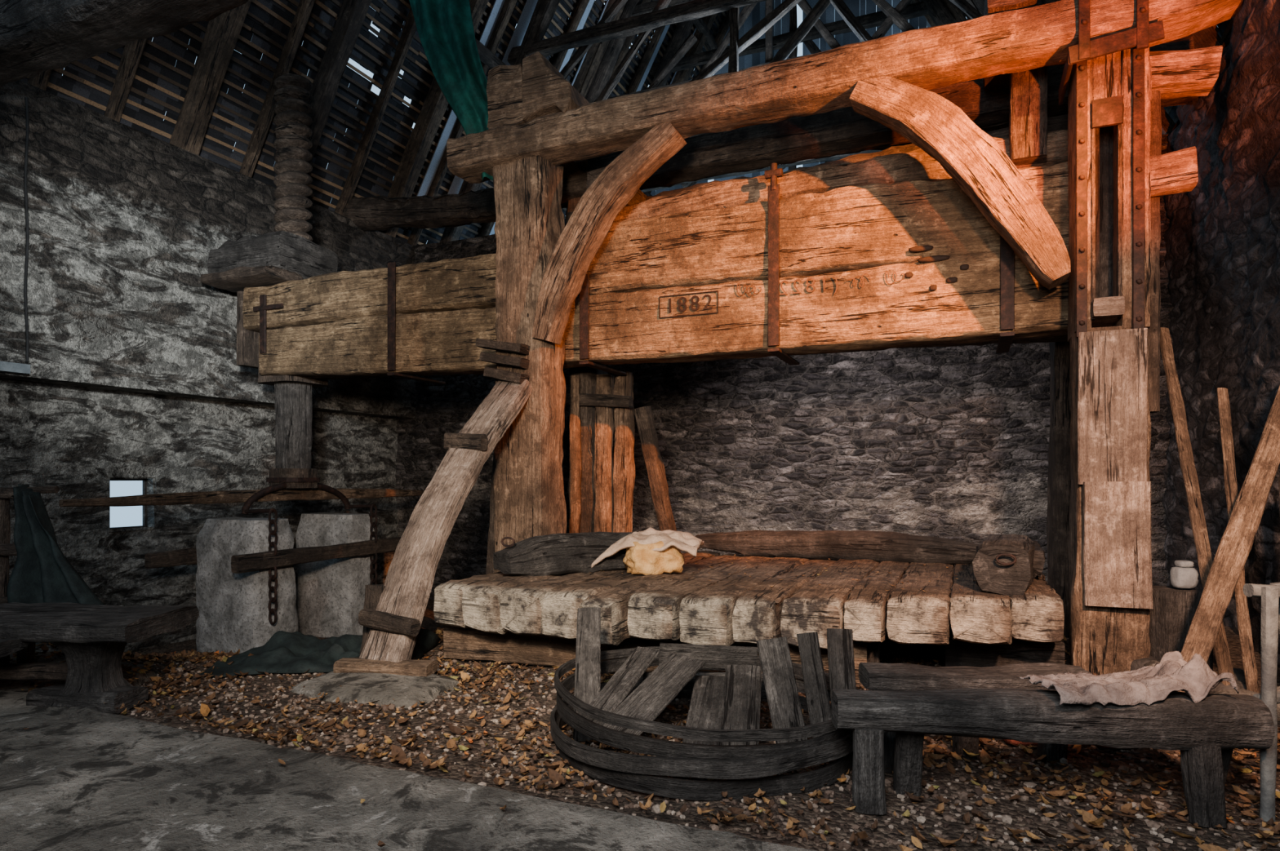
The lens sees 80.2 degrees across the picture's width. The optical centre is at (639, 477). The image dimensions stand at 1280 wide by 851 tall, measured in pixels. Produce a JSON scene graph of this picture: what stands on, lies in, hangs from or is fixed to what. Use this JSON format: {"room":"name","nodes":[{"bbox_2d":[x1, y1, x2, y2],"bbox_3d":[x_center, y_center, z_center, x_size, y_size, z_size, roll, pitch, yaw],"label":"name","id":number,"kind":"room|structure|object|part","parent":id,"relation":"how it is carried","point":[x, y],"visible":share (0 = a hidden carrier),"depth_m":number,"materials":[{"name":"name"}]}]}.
{"room":"farm building","nodes":[
{"label":"farm building","id":0,"kind":"room"},
{"bbox_2d":[0,378,398,653],"bbox_3d":[-7.350,0.790,8.104,0.273,3.820,14.400,0,0,23],"label":"stone wall","id":1,"kind":"structure","parent":0,"point":[74,440],"depth_m":10.07,"materials":[{"name":"grey stone"}]},
{"bbox_2d":[110,478,146,529],"bbox_3d":[-6.701,0.340,9.855,0.040,0.680,0.610,0,0,23],"label":"frame","id":2,"kind":"object","parent":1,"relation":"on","point":[144,480],"visible":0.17,"depth_m":10.09,"materials":[{"name":"grey wood"}]},
{"bbox_2d":[0,80,415,419],"bbox_3d":[-7.179,-2.700,8.031,0.804,3.200,14.400,0,0,23],"label":"stone wall","id":3,"kind":"structure","parent":0,"point":[125,222],"depth_m":9.31,"materials":[{"name":"grey stone"}]},
{"bbox_2d":[0,360,30,374],"bbox_3d":[-6.724,-1.170,8.107,0.180,0.100,0.300,0,0,23],"label":"junction box","id":4,"kind":"object","parent":3,"relation":"attached to","point":[5,366],"visible":1,"depth_m":8.08,"materials":[{"name":"grey plastic"}]},
{"bbox_2d":[23,97,29,362],"bbox_3d":[-6.618,-2.675,8.203,0.034,2.851,0.044,0,0,0],"label":"cable","id":5,"kind":"object","parent":4,"relation":"attached to","point":[26,98],"visible":1,"depth_m":8.20,"materials":[{"name":"black rubber"}]},
{"bbox_2d":[0,0,248,87],"bbox_3d":[-1.948,-3.456,4.633,12.504,0.606,0.533,0,0,23],"label":"tie beam","id":6,"kind":"structure","parent":3,"relation":"attached to","point":[37,37],"depth_m":5.40,"materials":[{"name":"grey wood"}]},
{"bbox_2d":[342,96,1198,231],"bbox_3d":[0.686,-4.390,10.654,12.024,0.756,0.583,0,0,22],"label":"beam","id":7,"kind":"structure","parent":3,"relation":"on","point":[380,213],"depth_m":12.19,"materials":[{"name":"brown wood"}]},
{"bbox_2d":[0,650,815,850],"bbox_3d":[-3.249,1.474,2.244,12.200,0.051,6.475,0,0,23],"label":"stone floor","id":8,"kind":"structure","parent":0,"point":[77,779],"depth_m":3.37,"materials":[{"name":"grey stone"}]},
{"bbox_2d":[0,484,103,664],"bbox_3d":[-4.704,0.775,5.729,1.588,1.450,0.336,0,0,15],"label":"tarpaulin","id":9,"kind":"object","parent":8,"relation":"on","point":[41,573],"visible":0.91,"depth_m":5.65,"materials":[{"name":"green fabric"}]},
{"bbox_3d":[-5.050,0.951,5.801,0.900,0.093,0.060,0,0,0],"label":"rail","id":10,"kind":"part","parent":9,"relation":"part of","materials":[{"name":"brown wood"}]},
{"bbox_3d":[-5.050,0.548,5.801,0.900,0.109,0.079,0,0,0],"label":"rail","id":11,"kind":"part","parent":9,"relation":"part of","materials":[{"name":"brown wood"}]},
{"bbox_3d":[-5.050,0.121,5.801,0.900,0.098,0.068,0,0,0],"label":"rail","id":12,"kind":"part","parent":9,"relation":"part of","materials":[{"name":"brown wood"}]},
{"bbox_3d":[-4.600,0.095,5.801,0.302,0.063,0.056,0,0,0],"label":"arm","id":13,"kind":"part","parent":9,"relation":"part of","materials":[{"name":"brown wood"}]},
{"bbox_2d":[115,600,1279,850],"bbox_3d":[-1.768,1.869,5.811,12.900,0.781,14.200,0,0,23],"label":"floor","id":14,"kind":"structure","parent":0,"point":[838,814],"depth_m":3.79,"materials":[{"name":"gravel"}]},
{"bbox_2d":[0,602,199,714],"bbox_3d":[-4.130,1.198,5.013,1.967,0.625,0.982,0,0,0],"label":"wooden bench","id":15,"kind":"object","parent":14,"relation":"on","point":[93,639],"visible":0.97,"depth_m":4.89,"materials":[{"name":"grey wood"}]},
{"bbox_2d":[199,628,440,677],"bbox_3d":[-2.579,1.405,6.299,1.581,0.385,1.202,0,0,0],"label":"tarpaulin","id":16,"kind":"object","parent":14,"relation":"on","point":[286,653],"visible":0.67,"depth_m":6.05,"materials":[{"name":"green fabric"}]},
{"bbox_2d":[0,626,1279,850],"bbox_3d":[-0.655,1.804,6.244,9.791,0.872,6.786,0,0,0],"label":"fallen leaves","id":17,"kind":"object","parent":14,"relation":"on","point":[397,753],"visible":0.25,"depth_m":4.02,"materials":[{"name":"brown plant"}]},
{"bbox_2d":[58,0,1240,708],"bbox_3d":[-0.870,-1.500,7.678,11.156,7.700,5.702,0,0,33],"label":"press","id":18,"kind":"object","parent":14,"relation":"on","point":[1003,222],"visible":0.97,"depth_m":6.91,"materials":[{"name":"brown wood"}]},
{"bbox_3d":[-4.439,1.075,9.192,0.100,1.417,0.100,0,0,-22],"label":"chain","id":19,"kind":"part","parent":18,"relation":"part of","materials":[{"name":"metal"}]},
{"bbox_2d":[257,367,328,387],"bbox_3d":[-4.648,-1.350,10.220,0.725,0.200,0.736,0,0,23],"label":"washer","id":20,"kind":"object","parent":18,"relation":"in","point":[266,375],"depth_m":9.94,"materials":[{"name":"brown wood"}]},
{"bbox_3d":[-3.767,1.125,10.754,0.100,1.520,0.100,0,0,-22],"label":"chain","id":21,"kind":"part","parent":18,"relation":"part of","materials":[{"name":"metal"}]},
{"bbox_3d":[-1.451,0.700,8.126,0.463,2.223,0.295,0,0,22],"label":"post","id":22,"kind":"part","parent":18,"relation":"part of","materials":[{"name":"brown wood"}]},
{"bbox_3d":[-1.149,-0.780,7.873,0.667,4.961,0.563,0,0,25],"label":"post","id":23,"kind":"part","parent":18,"relation":"part of","materials":[{"name":"brown wood"}]},
{"bbox_3d":[-0.883,-3.825,8.696,0.455,0.641,2.402,0,0,23],"label":"cross rail","id":24,"kind":"part","parent":18,"relation":"part of","materials":[{"name":"brown wood"}]},
{"bbox_3d":[-0.627,-0.850,9.344,0.407,5.100,0.554,0,0,24],"label":"post","id":25,"kind":"part","parent":18,"relation":"part of","materials":[{"name":"brown wood"}]},
{"bbox_3d":[-0.177,-3.029,8.257,0.337,0.313,1.261,0,0,24],"label":"cross rail","id":26,"kind":"part","parent":18,"relation":"part of","materials":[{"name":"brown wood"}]},
{"bbox_2d":[591,527,704,575],"bbox_3d":[0.050,0.652,6.696,0.980,0.394,0.660,0,0,11],"label":"bread","id":27,"kind":"object","parent":18,"relation":"on","point":[650,551],"visible":0.94,"depth_m":6.48,"materials":[{"name":"fabric"}]},
{"bbox_3d":[-0.340,-1.637,8.623,9.908,0.802,0.466,0,0,23],"label":"lever","id":28,"kind":"part","parent":18,"relation":"part of","materials":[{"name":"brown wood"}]},
{"bbox_3d":[1.179,-3.381,6.726,6.339,0.442,3.067,0,0,0],"label":"rail","id":29,"kind":"part","parent":18,"relation":"part of","materials":[{"name":"brown wood"}]},
{"bbox_3d":[1.756,-3.571,7.992,6.655,0.517,0.455,0,0,23],"label":"rail","id":30,"kind":"part","parent":18,"relation":"part of","materials":[{"name":"brown wood"}]},
{"bbox_3d":[3.305,-3.789,6.883,0.387,0.420,2.425,0,0,23],"label":"cross rail","id":31,"kind":"part","parent":18,"relation":"part of","materials":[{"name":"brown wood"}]},
{"bbox_3d":[3.320,-3.200,6.507,0.293,1.000,0.261,0,0,25],"label":"hanger post","id":32,"kind":"part","parent":18,"relation":"part of","materials":[{"name":"brown wood"}]},
{"bbox_3d":[4.202,-0.925,7.266,0.541,4.950,0.539,0,0,24],"label":"post","id":33,"kind":"part","parent":18,"relation":"part of","materials":[{"name":"brown wood"}]},
{"bbox_3d":[3.449,-2.700,5.613,0.199,0.200,0.030,0,0,23],"label":"iron slot plate","id":34,"kind":"part","parent":18,"relation":"part of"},
{"bbox_3d":[3.591,0.215,5.846,0.531,2.670,0.525,0,0,21],"label":"post","id":35,"kind":"part","parent":18,"relation":"part of","materials":[{"name":"brown wood"}]},
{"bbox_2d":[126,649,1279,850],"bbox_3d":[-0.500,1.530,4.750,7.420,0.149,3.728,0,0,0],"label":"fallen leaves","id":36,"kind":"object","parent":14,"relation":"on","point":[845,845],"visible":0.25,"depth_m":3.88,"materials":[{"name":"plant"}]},
{"bbox_2d":[550,607,858,801],"bbox_3d":[0.382,1.152,4.359,1.782,0.692,1.752,0,0,0],"label":"tub","id":37,"kind":"object","parent":14,"relation":"on","point":[722,735],"visible":0.94,"depth_m":3.96,"materials":[{"name":"brown wood"}]},
{"bbox_2d":[858,662,1092,773],"bbox_3d":[1.740,1.247,3.984,1.131,0.520,0.284,0,0,0],"label":"bench","id":38,"kind":"object","parent":14,"relation":"on","point":[873,676],"visible":0.49,"depth_m":3.91,"materials":[{"name":"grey wood"}]},
{"bbox_3d":[1.287,1.295,3.920,0.126,0.423,0.156,0,0,0],"label":"leg","id":39,"kind":"part","parent":38,"relation":"part of","materials":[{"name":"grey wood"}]},
{"bbox_3d":[1.744,1.295,4.053,0.116,0.422,0.144,0,0,0],"label":"leg","id":40,"kind":"part","parent":38,"relation":"part of","materials":[{"name":"brown wood"}]},
{"bbox_3d":[1.740,1.060,3.983,1.123,0.147,0.238,0,0,2],"label":"seat","id":41,"kind":"part","parent":38,"relation":"part of","materials":[{"name":"grey wood"}]},
{"bbox_3d":[2.191,1.295,4.032,0.130,0.424,0.164,0,0,0],"label":"leg","id":42,"kind":"part","parent":38,"relation":"part of","materials":[{"name":"grey wood"}]},
{"bbox_2d":[831,688,1275,828],"bbox_3d":[1.813,1.240,3.472,1.830,0.546,0.360,0,0,5],"label":"bench","id":43,"kind":"object","parent":14,"relation":"on","point":[1206,733],"visible":0.98,"depth_m":3.35,"materials":[{"name":"grey wood"}]},
{"bbox_3d":[1.037,1.320,3.448,0.146,0.374,0.165,0,0,0],"label":"leg","id":44,"kind":"part","parent":43,"relation":"part of","materials":[{"name":"grey wood"}]},
{"bbox_3d":[1.273,1.321,3.606,0.125,0.383,0.188,0,0,0],"label":"leg","id":45,"kind":"part","parent":43,"relation":"part of","materials":[{"name":"grey wood"}]},
{"bbox_3d":[1.810,1.081,3.440,1.830,0.229,0.225,0,0,6],"label":"seat","id":46,"kind":"part","parent":43,"relation":"part of","materials":[{"name":"grey wood"}]},
{"bbox_2d":[1019,651,1239,706],"bbox_3d":[2.213,0.893,3.469,0.819,0.204,0.371,0,0,0],"label":"rag","id":47,"kind":"object","parent":43,"relation":"on","point":[1148,685],"visible":1,"depth_m":3.36,"materials":[{"name":"beige fabric"}]},
{"bbox_3d":[2.459,1.320,3.318,0.138,0.373,0.161,0,0,0],"label":"leg","id":48,"kind":"part","parent":43,"relation":"part of","materials":[{"name":"grey wood"}]},
{"bbox_3d":[2.602,1.319,3.480,0.147,0.388,0.208,0,0,0],"label":"leg","id":49,"kind":"part","parent":43,"relation":"part of","materials":[{"name":"grey wood"}]},
{"bbox_2d":[1003,739,1125,750],"bbox_3d":[2.389,1.385,4.253,0.711,0.211,0.214,0,0,7],"label":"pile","id":50,"kind":"object","parent":14,"relation":"on","point":[1013,742],"visible":0.15,"depth_m":4.19,"materials":[{"name":"brown plant"}]},
{"bbox_2d":[1130,655,1156,671],"bbox_3d":[3.713,1.410,5.606,0.209,0.197,0.228,0,0,30],"label":"rubble stone","id":51,"kind":"object","parent":14,"relation":"on","point":[1136,664],"visible":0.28,"depth_m":5.54,"materials":[{"name":"brown stone"}]},
{"bbox_2d":[1143,660,1159,666],"bbox_3d":[3.731,1.410,5.463,0.216,0.186,0.197,0,0,21],"label":"rubble stone","id":52,"kind":"object","parent":14,"relation":"on","point":[1152,663],"visible":0.13,"depth_m":5.45,"materials":[{"name":"stone"}]},
{"bbox_2d":[1148,560,1213,671],"bbox_3d":[3.954,1.052,5.601,0.359,0.895,0.318,0,0,0],"label":"pot","id":53,"kind":"object","parent":14,"relation":"on","point":[1175,606],"visible":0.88,"depth_m":5.49,"materials":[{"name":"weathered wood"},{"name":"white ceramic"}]},
{"bbox_2d":[1160,327,1233,686],"bbox_3d":[4.138,0.140,5.685,0.099,2.743,1.228,0,0,16],"label":"leaning pole","id":54,"kind":"object","parent":14,"relation":"on","point":[1187,465],"visible":0.8,"depth_m":5.71,"materials":[{"name":"brown wood"}]},
{"bbox_2d":[1209,682,1244,692],"bbox_3d":[3.995,1.469,5.186,0.221,0.160,0.181,0,0,34],"label":"rubble stone","id":55,"kind":"object","parent":14,"relation":"on","point":[1220,686],"visible":0.16,"depth_m":5.13,"materials":[{"name":"brown stone"}]},
{"bbox_2d":[1178,385,1279,693],"bbox_3d":[3.882,0.338,4.910,1.771,2.353,0.137,0,0,-28],"label":"plank","id":56,"kind":"object","parent":14,"relation":"on","point":[1236,543],"visible":0.76,"depth_m":4.86,"materials":[{"name":"brown wood"}]},
{"bbox_2d":[1208,688,1259,696],"bbox_3d":[3.764,1.440,4.768,0.320,0.207,0.224,0,0,20],"label":"rubble stone","id":57,"kind":"object","parent":14,"relation":"on","point":[1242,691],"visible":0.14,"depth_m":4.77,"materials":[{"name":"concrete"}]},
{"bbox_2d":[1217,387,1259,693],"bbox_3d":[4.164,0.424,5.298,0.244,2.158,0.526,0,0,0],"label":"wooden pole","id":58,"kind":"object","parent":14,"relation":"on","point":[1250,669],"depth_m":5.31,"materials":[{"name":"brown wood"}]},
{"bbox_2d":[1232,668,1245,684],"bbox_3d":[4.263,1.434,5.436,0.203,0.117,0.353,0,0,37],"label":"rubble stone","id":59,"kind":"object","parent":14,"relation":"on","point":[1238,674],"visible":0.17,"depth_m":5.33,"materials":[{"name":"grey stone"}]},
{"bbox_2d":[1235,680,1246,689],"bbox_3d":[4.057,1.461,5.253,0.222,0.142,0.213,0,0,13],"label":"rubble stone","id":60,"kind":"object","parent":14,"relation":"on","point":[1242,685],"visible":0.08,"depth_m":5.18,"materials":[{"name":"grey stone"}]},
{"bbox_2d":[1243,582,1279,822],"bbox_3d":[2.989,0.997,3.486,0.612,1.016,0.264,0,0,-12],"label":"wooden post","id":61,"kind":"object","parent":14,"relation":"on","point":[1269,595],"visible":0.86,"depth_m":3.39,"materials":[{"name":"grey wood"}]},
{"bbox_3d":[3.050,0.528,3.474,0.505,0.078,0.071,0,0,6],"label":"rail","id":62,"kind":"part","parent":61,"relation":"part of","materials":[{"name":"beige wood"}]},
{"bbox_3d":[2.940,1.001,3.461,0.330,0.050,0.051,0,0,-14],"label":"rail","id":63,"kind":"part","parent":61,"relation":"part of","materials":[{"name":"beige wood"}]},
{"bbox_3d":[2.801,1.000,3.386,0.062,1.010,0.233,0,0,43],"label":"leg","id":64,"kind":"part","parent":61,"relation":"part of","materials":[{"name":"grey wood"}]},
{"bbox_3d":[3.086,1.000,3.551,0.224,1.010,0.067,0,0,36],"label":"leg","id":65,"kind":"part","parent":61,"relation":"part of","materials":[{"name":"beige wood"}]},
{"bbox_2d":[1276,703,1279,719],"bbox_3d":[4.021,1.442,4.746,0.172,0.187,0.269,0,0,-31],"label":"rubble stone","id":66,"kind":"object","parent":14,"relation":"on","point":[1278,704],"visible":0.08,"depth_m":4.70,"materials":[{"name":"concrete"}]},
{"bbox_2d":[1278,476,1279,510],"bbox_3d":[4.601,0.750,5.399,0.080,1.521,0.558,0,0,37],"label":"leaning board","id":67,"kind":"object","parent":14,"relation":"on","point":[1278,477],"visible":1,"depth_m":5.58,"materials":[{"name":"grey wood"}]},
{"bbox_2d":[390,133,1173,599],"bbox_3d":[1.100,-0.800,12.098,12.800,7.000,0.584,0,0,23],"label":"wall","id":68,"kind":"structure","parent":0,"point":[947,442],"depth_m":11.15,"materials":[{"name":"grey stone"}]},
{"bbox_2d":[1161,0,1279,668],"bbox_3d":[4.094,-1.200,3.180,0.652,6.200,14.400,0,0,23],"label":"wall","id":69,"kind":"structure","parent":0,"point":[1222,237],"depth_m":7.36,"materials":[{"name":"grey stone"}]},
{"bbox_2d":[306,0,1244,242],"bbox_3d":[0.021,-10.002,9.069,12.058,11.620,21.200,0,0,23],"label":"roof","id":70,"kind":"structure","parent":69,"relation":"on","point":[636,17],"depth_m":13.70,"materials":[{"name":"brown wood"}]},
{"bbox_2d":[408,0,493,182],"bbox_3d":[-2.080,-4.775,8.136,1.500,3.353,0.469,0,0,31],"label":"hanging cloth","id":71,"kind":"object","parent":70,"relation":"hanging from","point":[445,28],"visible":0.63,"depth_m":7.97,"materials":[{"name":"green fabric"}]},
{"bbox_2d":[26,0,1234,245],"bbox_3d":[-0.007,-9.909,9.023,12.770,12.032,21.335,0,0,23],"label":"rafters","id":72,"kind":"object","parent":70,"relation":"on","point":[222,33],"visible":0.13,"depth_m":12.18,"materials":[{"name":"brown wood"}]},
{"bbox_2d":[417,0,702,235],"bbox_3d":[-0.665,-9.406,16.234,4.818,8.890,6.820,0,0,23],"label":"roof","id":73,"kind":"object","parent":72,"relation":"attached to","point":[517,38],"visible":0.06,"depth_m":14.06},
{"bbox_2d":[27,0,1233,244],"bbox_3d":[0.693,-10.031,10.640,12.679,11.616,24.817,0,0,23],"label":"batten","id":74,"kind":"object","parent":72,"relation":"on","point":[1228,29],"visible":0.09,"depth_m":11.60,"materials":[{"name":"wood"}]},
{"bbox_2d":[20,0,1231,244],"bbox_3d":[0.102,-10.081,9.269,12.740,11.709,21.831,0,0,23],"label":"slates","id":75,"kind":"structure","parent":74,"relation":"on","point":[64,82],"depth_m":11.22,"materials":[{"name":"grey stone"}]},
{"bbox_2d":[650,0,931,195],"bbox_3d":[4.313,-9.839,18.887,12.735,12.677,0.070,0,0,23],"label":"roof","id":76,"kind":"object","parent":72,"relation":"on","point":[858,7],"visible":0.02,"depth_m":18.95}
]}

